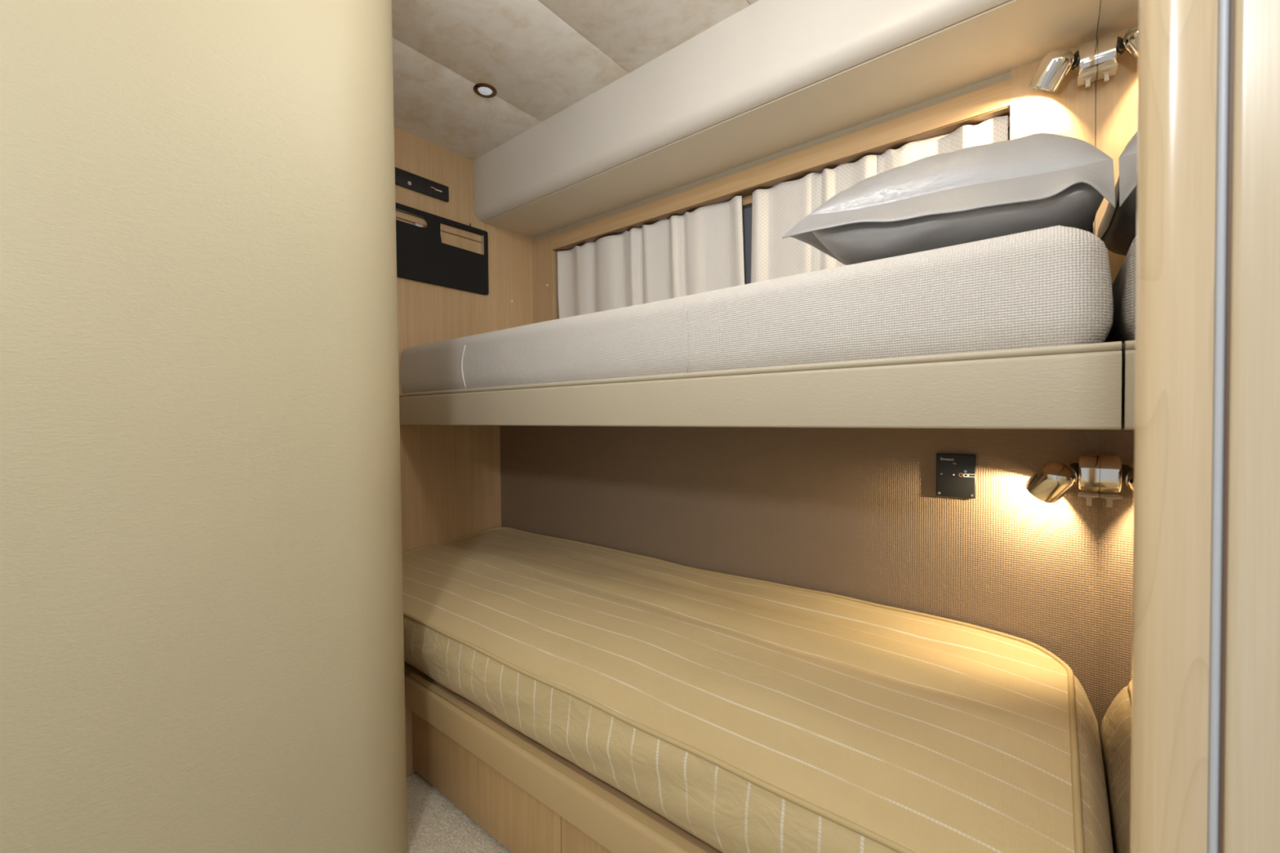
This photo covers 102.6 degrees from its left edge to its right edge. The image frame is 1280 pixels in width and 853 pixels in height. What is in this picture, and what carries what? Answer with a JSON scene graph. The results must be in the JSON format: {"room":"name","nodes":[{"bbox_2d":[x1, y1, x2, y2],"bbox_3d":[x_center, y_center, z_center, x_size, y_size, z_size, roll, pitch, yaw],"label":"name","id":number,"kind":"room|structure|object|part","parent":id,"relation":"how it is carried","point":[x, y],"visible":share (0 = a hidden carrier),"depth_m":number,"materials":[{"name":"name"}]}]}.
{"room":"yacht bunk cabin","nodes":[
{"label":"yacht bunk cabin","id":0,"kind":"room"},
{"bbox_2d":[0,0,407,852],"bbox_3d":[-1.179,-0.047,0.674,0.784,1.855,1.468,0,1,39],"label":"wall","id":1,"kind":"structure","parent":0,"point":[202,633],"depth_m":0.73,"materials":[{"name":"beige paint"}]},
{"bbox_2d":[404,675,416,777],"bbox_3d":[-0.613,0.751,1.265,0.065,0.225,0.129,0,1,39],"label":"trim","id":2,"kind":"structure","parent":1,"relation":"attached to","point":[408,713],"depth_m":1.27,"materials":[{"name":"brown wood"}]},
{"bbox_2d":[406,772,511,852],"bbox_3d":[-0.281,0.903,0.574,2.350,0.063,2.500,0,1,39],"label":"floor","id":3,"kind":"structure","parent":0,"point":[435,824],"depth_m":1.10,"materials":[{"name":"carpet"}]},
{"bbox_2d":[404,661,721,852],"bbox_3d":[-0.056,0.733,1.234,1.750,0.250,0.617,0,1,39],"label":"bunk bed","id":4,"kind":"object","parent":3,"relation":"on","point":[529,797],"visible":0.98,"depth_m":1.00,"materials":[{"name":"brown wood"}]},
{"bbox_3d":[-0.348,0.773,1.108,0.539,0.157,0.019,0,1,39],"label":"drawer","id":5,"kind":"part","parent":4,"relation":"part of","materials":[{"name":"brown wood"}]},
{"bbox_3d":[0.086,0.776,0.757,0.571,0.157,0.019,0,1,39],"label":"drawer","id":6,"kind":"part","parent":4,"relation":"part of","materials":[{"name":"brown wood"}]},
{"bbox_2d":[402,527,1113,852],"bbox_3d":[-0.064,0.506,1.223,1.753,0.220,0.634,0,1,39],"label":"mattress","id":7,"kind":"object","parent":4,"relation":"on","point":[749,715],"visible":0.87,"depth_m":0.84,"materials":[{"name":"beige fabric"}]},
{"bbox_2d":[394,126,533,552],"bbox_3d":[-0.740,-0.074,1.818,0.050,1.855,1.100,0,1,39],"label":"wall","id":8,"kind":"structure","parent":0,"point":[451,474],"depth_m":1.85,"materials":[{"name":"brown wood"}]},
{"bbox_2d":[395,167,448,202],"bbox_3d":[-0.807,-0.824,1.678,0.014,0.054,0.391,0,1,39],"label":"control panel","id":9,"kind":"object","parent":8,"relation":"attached to","point":[405,179],"visible":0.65,"depth_m":1.75,"materials":[{"name":"black plastic"}]},
{"bbox_2d":[395,202,488,294],"bbox_3d":[-0.762,-0.623,1.735,0.013,0.254,0.570,0,1,39],"label":"pocket","id":10,"kind":"object","parent":8,"relation":"attached to","point":[422,256],"visible":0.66,"depth_m":1.79,"materials":[{"name":"leather"}]},
{"bbox_3d":[-0.766,-0.692,1.738,0.003,0.004,0.529,0,1,39],"label":"backing rail","id":11,"kind":"part","parent":10,"relation":"part of","materials":[{"name":"black fabric"}]},
{"bbox_2d":[472,0,1008,222],"bbox_3d":[0.072,-0.886,1.379,1.754,0.227,0.039,0,1,39],"label":"overhead cabinet","id":12,"kind":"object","parent":8,"relation":"attached to","point":[766,51],"depth_m":1.28,"materials":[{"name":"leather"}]},
{"bbox_2d":[391,0,758,160],"bbox_3d":[-0.300,-0.994,0.536,2.350,0.050,2.500,0,1,39],"label":"ceiling","id":13,"kind":"structure","parent":0,"point":[541,58],"depth_m":1.35,"materials":[{"name":"fabric"}]},
{"bbox_3d":[-1.132,-0.977,0.989,0.410,0.014,2.117,0,1,39],"label":"panel","id":14,"kind":"part","parent":13,"relation":"part of","materials":[{"name":"fabric"}]},
{"bbox_2d":[473,83,497,97],"bbox_3d":[-0.454,-0.985,1.503,0.066,0.006,0.066,0,1,39],"label":"recessed light","id":15,"kind":"object","parent":13,"relation":"in","point":[483,90],"visible":1,"depth_m":1.50,"materials":[{"name":"brown metal"}]},
{"bbox_3d":[-0.827,-0.975,0.743,0.369,0.014,2.117,0,1,39],"label":"panel","id":16,"kind":"part","parent":13,"relation":"part of","materials":[{"name":"fabric"}]},
{"bbox_3d":[-0.539,-0.973,0.509,0.369,0.014,2.117,0,1,39],"label":"panel","id":17,"kind":"part","parent":13,"relation":"part of","materials":[{"name":"fabric"}]},
{"bbox_3d":[-0.250,-0.971,0.276,0.369,0.014,2.117,0,1,39],"label":"panel","id":18,"kind":"part","parent":13,"relation":"part of","materials":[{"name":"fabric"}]},
{"bbox_2d":[499,425,1098,717],"bbox_3d":[0.224,0.423,1.579,1.755,0.853,0.281,0,1,39],"label":"wall","id":19,"kind":"structure","parent":0,"point":[854,513],"depth_m":1.19,"materials":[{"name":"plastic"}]},
{"bbox_2d":[399,341,1121,429],"bbox_3d":[0.055,-0.058,1.366,1.752,0.102,0.578,0,1,39],"label":"bunk bed","id":20,"kind":"object","parent":19,"relation":"attached to","point":[1073,386],"visible":1,"depth_m":0.79,"materials":[{"name":"brown wood"}]},
{"bbox_2d":[400,225,1113,393],"bbox_3d":[0.058,-0.191,1.369,1.748,0.200,0.562,0,1,39],"label":"mattress","id":21,"kind":"object","parent":20,"relation":"on","point":[1048,286],"visible":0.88,"depth_m":0.82,"materials":[{"name":"white fabric"}]},
{"bbox_2d":[782,133,1115,265],"bbox_3d":[0.579,-0.387,0.981,0.456,0.202,0.478,0,1,39],"label":"pillow","id":22,"kind":"object","parent":21,"relation":"on","point":[1038,180],"visible":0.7,"depth_m":0.79,"materials":[{"name":"white fabric"}]},
{"bbox_2d":[936,453,976,498],"bbox_3d":[0.643,0.100,1.044,0.069,0.088,0.009,0,1,39],"label":"control panel","id":23,"kind":"object","parent":19,"relation":"attached to","point":[956,473],"visible":1,"depth_m":1.04,"materials":[{"name":"black plastic"}]},
{"bbox_2d":[533,71,1095,241],"bbox_3d":[0.272,-0.404,1.631,1.755,0.797,0.104,0,1,39],"label":"wall","id":24,"kind":"structure","parent":0,"point":[1006,76],"depth_m":1.40,"materials":[{"name":"maple veneer"}]},
{"bbox_2d":[483,0,1100,238],"bbox_3d":[0.194,-0.792,1.531,1.754,0.036,0.342,0,1,39],"label":"overhead cabinet underside","id":25,"kind":"structure","parent":24,"relation":"attached to","point":[999,39],"depth_m":1.22,"materials":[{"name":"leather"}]},
{"bbox_2d":[531,45,1095,323],"bbox_3d":[0.260,-0.399,1.616,1.754,0.768,0.076,0,1,39],"label":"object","id":26,"kind":"structure","parent":24,"relation":"in","point":[1070,111],"depth_m":1.32,"materials":[{"name":"brown wood"}]},
{"bbox_3d":[-0.379,-0.393,2.121,0.125,0.747,0.060,0,1,39],"label":"frame","id":27,"kind":"part","parent":26,"relation":"part of","materials":[{"name":"brown wood"}]},
{"bbox_2d":[556,195,744,318],"bbox_3d":[-0.001,-0.519,1.805,0.829,0.375,0.028,0,1,39],"label":"curtain","id":28,"kind":"object","parent":26,"relation":"hanging from","point":[701,250],"visible":0.73,"depth_m":1.75,"materials":[{"name":"fabric"}]},
{"bbox_3d":[0.246,-0.734,1.607,1.489,0.056,0.060,0,1,39],"label":"frame","id":29,"kind":"part","parent":26,"relation":"part of","materials":[{"name":"brown wood"}]},
{"bbox_2d":[751,115,1008,283],"bbox_3d":[0.575,-0.515,1.340,0.629,0.375,0.028,0,1,39],"label":"curtain","id":30,"kind":"object","parent":26,"relation":"hanging from","point":[775,210],"visible":0.3,"depth_m":1.42,"materials":[{"name":"fabric"}]},
{"bbox_3d":[0.882,-0.395,1.102,0.139,0.768,0.060,0,1,39],"label":"frame","id":31,"kind":"part","parent":26,"relation":"part of","materials":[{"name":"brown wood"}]},
{"bbox_3d":[0.698,-0.066,0.720,0.044,1.855,1.000,0,1,39],"label":"wall","id":32,"kind":"structure","parent":0,"visible":0},
{"bbox_2d":[1094,0,1138,852],"bbox_3d":[0.660,-0.065,0.713,0.006,1.833,0.940,0,1,39],"label":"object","id":33,"kind":"object","parent":32,"relation":"attached to","point":[1117,34],"visible":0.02,"depth_m":0.63,"materials":[{"name":"clear glass"}]},
{"bbox_2d":[1025,453,1099,506],"bbox_3d":[0.756,0.094,0.913,0.109,0.092,0.075,-1,1,-8],"label":"reading lamp","id":34,"kind":"object","parent":33,"relation":"attached to","point":[1053,479],"visible":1,"depth_m":0.89,"materials":[{"name":"silver metal"}]},
{"bbox_3d":[0.729,0.098,0.909,0.055,0.076,0.075,-1,1,-9],"label":"lamp shade","id":35,"kind":"part","parent":34,"relation":"part of","materials":[{"name":"silver metal"}]},
{"bbox_3d":[0.790,0.119,0.904,0.029,0.007,0.037,0,1,39],"label":"plate","id":36,"kind":"part","parent":34,"relation":"part of","materials":[{"name":"beige plastic"}]},
{"bbox_2d":[1084,497,1093,506],"bbox_3d":[0.789,0.131,0.901,0.012,0.016,0.008,0,1,39],"label":"switch","id":37,"kind":"object","parent":34,"relation":"attached to","point":[1088,499],"depth_m":0.90,"materials":[{"name":"beige plastic"}]},
{"bbox_2d":[1028,37,1097,92],"bbox_3d":[0.840,-0.713,1.021,0.106,0.092,0.067,0,1,39],"label":"reading lamp","id":38,"kind":"object","parent":33,"relation":"attached to","point":[1055,65],"visible":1,"depth_m":1.00,"materials":[{"name":"silver metal"}]},
{"bbox_3d":[0.827,-0.711,1.031,0.055,0.076,0.074,-1,1,-21],"label":"lamp shade","id":39,"kind":"part","parent":38,"relation":"part of","materials":[{"name":"silver metal"}]},
{"bbox_3d":[0.880,-0.687,1.008,0.029,0.007,0.037,0,1,39],"label":"plate","id":40,"kind":"part","parent":38,"relation":"part of","materials":[{"name":"beige plastic"}]},
{"bbox_2d":[1084,75,1092,87],"bbox_3d":[0.879,-0.675,1.005,0.012,0.016,0.008,0,1,39],"label":"switch","id":41,"kind":"object","parent":38,"relation":"attached to","point":[1087,79],"depth_m":1.00,"materials":[{"name":"beige plastic"}]},
{"bbox_2d":[1129,0,1230,852],"bbox_3d":[0.339,-0.055,0.330,0.036,1.855,0.098,0,1,39],"label":"trim","id":42,"kind":"structure","parent":32,"relation":"attached to","point":[1184,45],"depth_m":0.29,"materials":[{"name":"brown wood"}]},
{"bbox_2d":[1218,0,1279,852],"bbox_3d":[0.505,-0.053,0.153,0.447,1.855,0.035,0,1,39],"label":"door","id":43,"kind":"structure","parent":32,"relation":"in","point":[1249,804],"depth_m":0.28,"materials":[{"name":"brown wood"}]}
]}

